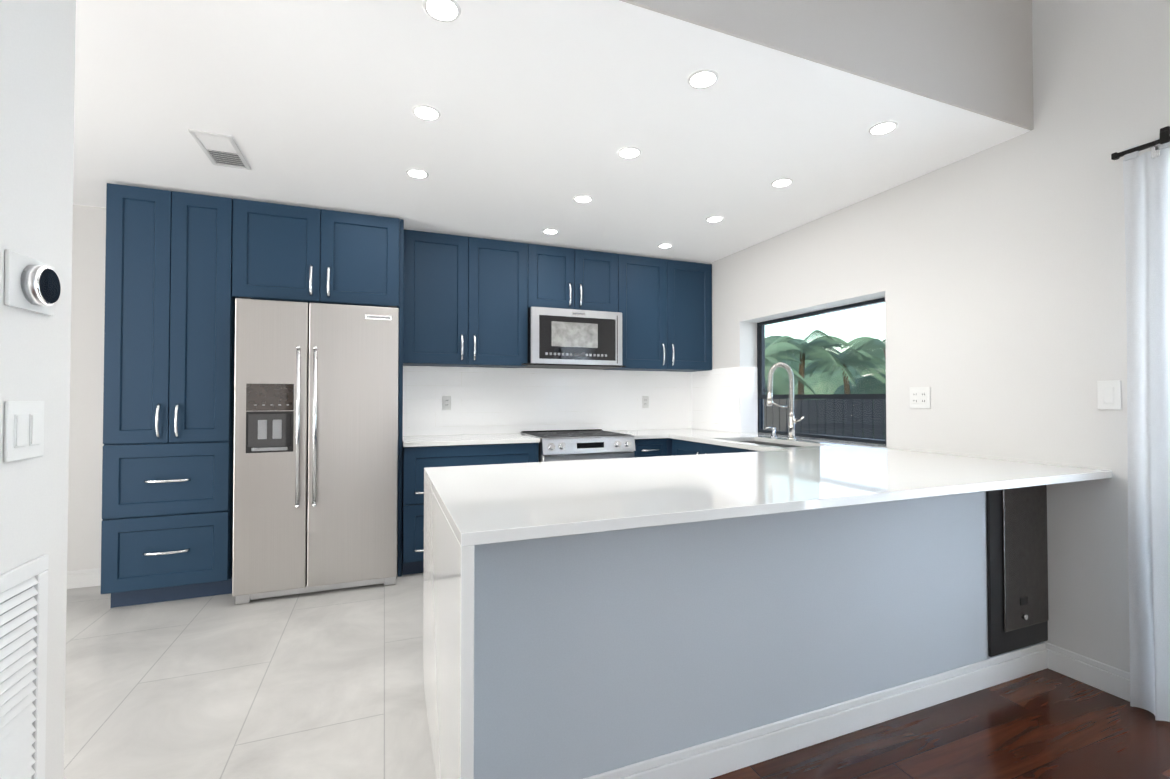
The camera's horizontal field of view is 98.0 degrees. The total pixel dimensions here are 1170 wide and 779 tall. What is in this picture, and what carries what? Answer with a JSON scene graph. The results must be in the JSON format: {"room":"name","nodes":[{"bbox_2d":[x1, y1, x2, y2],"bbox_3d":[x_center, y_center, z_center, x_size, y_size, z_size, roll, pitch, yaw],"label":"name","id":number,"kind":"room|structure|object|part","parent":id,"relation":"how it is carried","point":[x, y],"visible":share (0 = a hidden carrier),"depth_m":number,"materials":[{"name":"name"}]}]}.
{"room":"kitchen","nodes":[
{"label":"kitchen","id":0,"kind":"room"},
{"bbox_2d":[0,0,75,778],"bbox_3d":[-0.403,-0.569,-1.089,0.150,3.550,4.929,0,-1,-22],"label":"wall","id":1,"kind":"structure","parent":0,"point":[37,67],"depth_m":1.12,"materials":[{"name":"paint"}]},
{"bbox_2d":[4,401,43,461],"bbox_3d":[-1.170,0.085,1.066,0.010,0.122,0.118,0,-1,-22],"label":"light switch","id":2,"kind":"object","parent":1,"relation":"attached to","point":[23,429],"visible":1,"depth_m":1.05,"materials":[{"name":"white plastic"}]},
{"bbox_2d":[0,554,48,778],"bbox_3d":[-1.063,0.733,0.784,0.010,0.745,0.735,0,-1,-22],"label":"air vent","id":3,"kind":"object","parent":1,"relation":"in","point":[23,628],"visible":1,"depth_m":1.06,"materials":[{"name":"grey plastic"}]},
{"bbox_2d":[4,249,60,315],"bbox_3d":[-1.163,-0.222,1.085,0.035,0.112,0.150,0,-1,-22],"label":"thermostat","id":4,"kind":"object","parent":1,"relation":"attached to","point":[32,285],"visible":1,"depth_m":1.05,"materials":[{"name":"white plastic"}]},
{"bbox_2d":[64,573,435,778],"bbox_3d":[-1.312,1.302,2.507,6.200,0.080,2.860,0,-1,-22],"label":"floor","id":5,"kind":"structure","parent":0,"point":[327,684],"depth_m":2.15,"materials":[{"name":"tile"}]},
{"bbox_2d":[101,183,234,607],"bbox_3d":[-2.550,0.048,3.246,0.608,2.452,0.605,0,-1,-22],"label":"pantry cabinet","id":6,"kind":"object","parent":5,"relation":"on","point":[168,438],"visible":1,"depth_m":3.00,"materials":[{"name":"blue wood"}]},
{"bbox_2d":[232,297,398,603],"bbox_3d":[-1.752,0.364,3.437,0.902,1.825,0.775,0,-1,-22],"label":"fridge","id":7,"kind":"object","parent":5,"relation":"on","point":[315,490],"visible":1,"depth_m":3.12,"materials":[{"name":"grey metal"}]},
{"bbox_2d":[232,198,403,576],"bbox_3d":[-1.803,0.052,3.541,0.992,2.452,0.605,0,-1,-22],"label":"tall cabinet","id":8,"kind":"object","parent":5,"relation":"on","point":[283,252],"visible":1,"depth_m":3.31,"materials":[{"name":"blue wood"}]},
{"bbox_2d":[402,443,538,574],"bbox_3d":[-0.896,0.840,3.885,0.949,0.888,0.608,0,-1,-22],"label":"base cabinet","id":9,"kind":"object","parent":5,"relation":"on","point":[416,461],"depth_m":3.50,"materials":[{"name":"blue wood"}]},
{"bbox_2d":[403,433,539,446],"bbox_3d":[-0.891,0.379,3.881,0.953,0.030,0.635,0,-1,-22],"label":"countertop","id":10,"kind":"structure","parent":9,"relation":"on","point":[497,438],"depth_m":3.69,"materials":[{"name":"white stone"}]},
{"bbox_2d":[520,429,635,461],"bbox_3d":[-0.069,0.819,4.132,0.756,0.938,0.740,0,-1,-22],"label":"electric range","id":11,"kind":"object","parent":5,"relation":"on","point":[575,444],"visible":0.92,"depth_m":3.88,"materials":[{"name":"silver metal"}]},
{"bbox_2d":[633,438,665,457],"bbox_3d":[0.413,0.848,4.401,0.326,0.888,0.608,0,-1,-22],"label":"base cabinet","id":12,"kind":"object","parent":5,"relation":"on","point":[643,447],"depth_m":4.13,"materials":[{"name":"blue wood"}]},
{"bbox_2d":[666,438,737,455],"bbox_3d":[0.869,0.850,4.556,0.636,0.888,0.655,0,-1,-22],"label":"base cabinet","id":13,"kind":"object","parent":5,"relation":"on","point":[674,447],"depth_m":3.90,"materials":[{"name":"blue wood"}]},
{"bbox_2d":[610,429,666,438],"bbox_3d":[0.414,0.387,4.396,0.323,0.030,0.635,0,-1,-22],"label":"countertop","id":14,"kind":"structure","parent":13,"relation":"on","point":[650,433],"depth_m":4.28,"materials":[{"name":"white stone"}]},
{"bbox_2d":[423,448,1026,778],"bbox_3d":[0.445,0.795,2.025,2.000,0.920,1.140,0,-1,-22],"label":"countertop","id":15,"kind":"structure","parent":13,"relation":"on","point":[467,509],"depth_m":1.62,"materials":[{"name":"white stone"}]},
{"bbox_2d":[799,444,810,447],"bbox_3d":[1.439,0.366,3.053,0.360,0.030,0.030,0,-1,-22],"label":"countertop","id":16,"kind":"structure","parent":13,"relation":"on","point":[806,445],"depth_m":3.43,"materials":[{"name":"white stone"}]},
{"bbox_2d":[655,428,1111,486],"bbox_3d":[1.315,0.372,3.428,0.644,0.030,3.098,0,-1,-22],"label":"countertop","id":17,"kind":"structure","parent":13,"relation":"on","point":[1037,474],"depth_m":2.61,"materials":[{"name":"white stone"}]},
{"bbox_2d":[738,441,802,447],"bbox_3d":[1.262,0.496,3.497,0.407,0.213,0.762,0,-1,-22],"label":"sink basin","id":18,"kind":"object","parent":17,"relation":"in","point":[770,444],"visible":0.04,"depth_m":3.76,"materials":[{"name":"silver metal"}]},
{"bbox_2d":[766,427,776,437],"bbox_3d":[1.398,0.320,3.823,0.098,0.083,0.044,0,-1,-22],"label":"soap dispenser","id":19,"kind":"object","parent":17,"relation":"on","point":[773,432],"visible":1,"depth_m":3.82,"materials":[{"name":"silver metal"}]},
{"bbox_2d":[767,362,804,439],"bbox_3d":[1.413,0.081,3.581,0.246,0.553,0.148,0,-1,-22],"label":"spring faucet","id":20,"kind":"object","parent":17,"relation":"on","point":[792,420],"visible":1,"depth_m":3.63,"materials":[{"name":"silver metal"}]},
{"bbox_2d":[67,205,685,570],"bbox_3d":[-1.882,-0.500,3.982,6.700,3.730,0.250,0,-1,-22],"label":"wall","id":21,"kind":"structure","parent":0,"point":[86,445],"depth_m":3.31,"materials":[{"name":"paint"}]},
{"bbox_2d":[67,568,100,588],"bbox_3d":[-3.831,1.215,3.043,1.904,0.112,0.014,0,-1,-22],"label":"baseboard","id":22,"kind":"structure","parent":21,"relation":"attached to","point":[87,577],"depth_m":3.28,"materials":[{"name":"white wood"}]},
{"bbox_2d":[403,229,530,367],"bbox_3d":[-0.951,-0.677,4.029,0.934,0.980,0.344,0,-1,-22],"label":"upper cabinet","id":23,"kind":"object","parent":21,"relation":"attached to","point":[468,301],"depth_m":3.86,"materials":[{"name":"blue wood"}]},
{"bbox_2d":[531,244,618,311],"bbox_3d":[-0.147,-0.903,4.349,0.792,0.517,0.344,0,-1,-22],"label":"upper cabinet","id":24,"kind":"object","parent":21,"relation":"attached to","point":[561,277],"depth_m":4.19,"materials":[{"name":"blue wood"}]},
{"bbox_2d":[521,307,625,369],"bbox_3d":[-0.152,-0.413,4.263,0.859,0.458,0.485,0,-1,-22],"label":"over-the-range microwave","id":25,"kind":"object","parent":24,"relation":"attached to","point":[559,338],"visible":0.96,"depth_m":4.09,"materials":[{"name":"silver metal"}]},
{"bbox_2d":[403,366,757,435],"bbox_3d":[0.017,0.087,4.191,2.863,0.562,0.737,0,-1,-22],"label":"tile backsplash","id":26,"kind":"structure","parent":21,"relation":"attached to","point":[498,400],"depth_m":4.43,"materials":[{"name":"white tile"}]},
{"bbox_2d":[442,395,450,409],"bbox_3d":[-1.120,0.107,4.125,0.072,0.118,0.008,0,-1,-22],"label":"outlet","id":27,"kind":"object","parent":26,"relation":"attached to","point":[446,402],"visible":1,"depth_m":4.12,"materials":[{"name":"white plastic"}]},
{"bbox_2d":[642,396,648,407],"bbox_3d":[0.569,0.118,4.792,0.072,0.118,0.008,0,-1,-22],"label":"outlet","id":28,"kind":"object","parent":26,"relation":"attached to","point":[645,401],"visible":1,"depth_m":4.79,"materials":[{"name":"white plastic"}]},
{"bbox_2d":[604,254,711,371],"bbox_3d":[0.665,-0.667,4.666,0.951,0.980,0.344,0,-1,-22],"label":"upper cabinet","id":29,"kind":"object","parent":21,"relation":"attached to","point":[665,305],"depth_m":4.50,"materials":[{"name":"blue wood"}]},
{"bbox_2d":[73,0,1033,263],"bbox_3d":[-1.315,-1.748,2.563,6.200,1.078,2.842,0,-1,-22],"label":"ceiling","id":30,"kind":"structure","parent":0,"point":[547,108],"depth_m":2.23,"materials":[{"name":"paint"}]},
{"bbox_2d":[187,129,250,169],"bbox_3d":[-1.836,-1.204,2.573,0.175,0.008,0.385,0,-1,-22],"label":"ceiling vent","id":31,"kind":"object","parent":30,"relation":"in","point":[223,150],"visible":0.98,"depth_m":2.55,"materials":[{"name":"grey plastic"}]},
{"bbox_2d":[406,169,428,178],"bbox_3d":[-0.933,-1.202,2.835,0.120,0.005,0.120,0,-1,-22],"label":"recessed light","id":32,"kind":"object","parent":30,"relation":"in","point":[418,173],"visible":1,"depth_m":2.83,"materials":[{"name":"white plastic"}]},
{"bbox_2d":[412,105,440,120],"bbox_3d":[-0.695,-1.211,2.231,0.120,0.005,0.120,0,-1,-22],"label":"recessed light","id":33,"kind":"object","parent":30,"relation":"in","point":[427,112],"visible":1,"depth_m":2.22,"materials":[{"name":"white plastic"}]},
{"bbox_2d":[422,0,460,22],"bbox_3d":[-0.459,-1.221,1.632,0.120,0.005,0.120,0,-1,-22],"label":"recessed light","id":34,"kind":"object","parent":30,"relation":"in","point":[446,11],"visible":1,"depth_m":1.63,"materials":[{"name":"white plastic"}]},
{"bbox_2d":[543,229,558,233],"bbox_3d":[-0.259,-1.187,3.824,0.120,0.005,0.120,0,-1,-22],"label":"recessed light","id":35,"kind":"object","parent":30,"relation":"in","point":[550,231],"visible":1,"depth_m":3.81,"materials":[{"name":"white plastic"}]},
{"bbox_2d":[574,195,592,202],"bbox_3d":[-0.012,-1.196,3.199,0.120,0.005,0.120,0,-1,-22],"label":"recessed light","id":36,"kind":"object","parent":30,"relation":"in","point":[582,198],"visible":1,"depth_m":3.18,"materials":[{"name":"white"}]},
{"bbox_2d":[618,147,640,158],"bbox_3d":[0.226,-1.206,2.594,0.120,0.005,0.120,0,-1,-22],"label":"recessed light","id":37,"kind":"object","parent":30,"relation":"in","point":[629,152],"visible":1,"depth_m":2.58,"materials":[{"name":"white"}]},
{"bbox_2d":[658,243,671,247],"bbox_3d":[0.659,-1.181,4.186,0.120,0.005,0.120,0,-1,-22],"label":"recessed light","id":38,"kind":"object","parent":30,"relation":"in","point":[666,245],"visible":1,"depth_m":4.17,"materials":[{"name":"white plastic"}]},
{"bbox_2d":[687,69,718,88],"bbox_3d":[0.463,-1.215,1.995,0.120,0.005,0.120,0,-1,-22],"label":"recessed light","id":39,"kind":"object","parent":30,"relation":"in","point":[702,78],"visible":1,"depth_m":1.99,"materials":[{"name":"white plastic"}]},
{"bbox_2d":[706,216,722,221],"bbox_3d":[0.906,-1.191,3.561,0.120,0.005,0.120,0,-1,-22],"label":"recessed light","id":40,"kind":"object","parent":30,"relation":"in","point":[714,219],"visible":1,"depth_m":3.56,"materials":[{"name":"white"}]},
{"bbox_2d":[771,178,792,186],"bbox_3d":[1.144,-1.200,2.956,0.120,0.005,0.120,0,-1,-22],"label":"recessed light","id":41,"kind":"object","parent":30,"relation":"in","point":[782,182],"visible":1,"depth_m":2.95,"materials":[{"name":"white plastic"}]},
{"bbox_2d":[868,121,897,134],"bbox_3d":[1.381,-1.209,2.357,0.120,0.005,0.120,0,-1,-22],"label":"recessed light","id":42,"kind":"object","parent":30,"relation":"in","point":[885,127],"visible":1,"depth_m":2.35,"materials":[{"name":"white plastic"}]},
{"bbox_2d":[474,491,1044,778],"bbox_3d":[0.860,0.809,1.893,2.612,0.888,0.110,0,-1,-22],"label":"wall","id":43,"kind":"structure","parent":0,"point":[595,653],"depth_m":1.65,"materials":[{"name":"grey paint"}]},
{"bbox_2d":[583,642,1050,778],"bbox_3d":[0.885,1.196,1.829,2.611,0.112,0.014,0,-1,-22],"label":"baseboard","id":44,"kind":"structure","parent":43,"relation":"attached to","point":[722,755],"depth_m":1.82,"materials":[{"name":"white wood"}]},
{"bbox_2d":[986,485,1048,656],"bbox_3d":[1.909,0.762,2.234,0.406,0.748,0.027,0,-1,-22],"label":"access panel","id":45,"kind":"object","parent":43,"relation":"attached to","point":[1017,572],"visible":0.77,"depth_m":2.22,"materials":[{"name":"black plastic"}]},
{"bbox_2d":[693,0,1169,672],"bbox_3d":[2.604,-0.540,1.398,0.250,3.730,7.850,0,-1,-22],"label":"wall","id":46,"kind":"structure","parent":0,"point":[995,276],"depth_m":2.36,"materials":[{"name":"paint"}]},
{"bbox_2d":[743,433,886,447],"bbox_3d":[1.647,0.376,3.716,0.176,0.032,1.347,0,-1,-22],"label":"window sill","id":47,"kind":"structure","parent":46,"relation":"attached to","point":[838,441],"depth_m":3.57,"materials":[{"name":"white stone"}]},
{"bbox_2d":[757,297,885,443],"bbox_3d":[1.741,-0.112,3.761,0.060,0.944,1.349,0,-1,-22],"label":"window","id":48,"kind":"structure","parent":46,"relation":"in","point":[761,373],"depth_m":3.78,"materials":[{"name":"clear glass"}]},
{"bbox_2d":[909,387,930,407],"bbox_3d":[1.883,0.046,2.863,0.008,0.120,0.118,0,-1,-22],"label":"outlet","id":49,"kind":"object","parent":46,"relation":"attached to","point":[920,397],"visible":1,"depth_m":2.86,"materials":[{"name":"white plastic"}]},
{"bbox_2d":[1051,644,1129,701],"bbox_3d":[2.185,1.199,2.066,0.018,0.112,0.470,0,-1,-22],"label":"baseboard","id":50,"kind":"structure","parent":46,"relation":"attached to","point":[1114,681],"depth_m":2.15,"materials":[{"name":"white wood"}]},
{"bbox_2d":[1097,380,1120,409],"bbox_3d":[2.178,0.023,2.115,0.010,0.120,0.074,0,-1,-22],"label":"light switch","id":51,"kind":"object","parent":46,"relation":"attached to","point":[1108,394],"visible":1,"depth_m":2.11,"materials":[{"name":"white plastic"}]},
{"bbox_2d":[1111,126,1169,721],"bbox_3d":[2.441,0.115,1.297,0.118,2.233,1.600,0,-1,-22],"label":"curtain","id":52,"kind":"object","parent":46,"relation":"hanging from","point":[1146,178],"visible":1,"depth_m":1.94,"materials":[{"name":"fabric"}]},
{"bbox_3d":[2.450,-0.946,1.317,0.098,0.110,1.600,0,-1,-22],"label":"curtain rod","id":53,"kind":"part","parent":52,"relation":"part of","materials":[{"name":"black metal"}]},
{"bbox_2d":[711,668,1169,778],"bbox_3d":[0.083,1.247,-1.027,6.200,0.080,4.740,0,-1,-22],"label":"floor","id":54,"kind":"structure","parent":0,"point":[1047,723],"depth_m":1.80,"materials":[{"name":"laminate"}]},
{"label":"outside","id":55,"kind":"structure","parent":0,"visible":0},
{"bbox_2d":[764,330,885,444],"bbox_3d":[32.874,-1.114,33.695,79.740,9.445,110.000,0,-1,-22],"label":"garden","id":56,"kind":"object","parent":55,"point":[858,358],"depth_m":23.87,"materials":[{"name":"green plant"}]}
]}

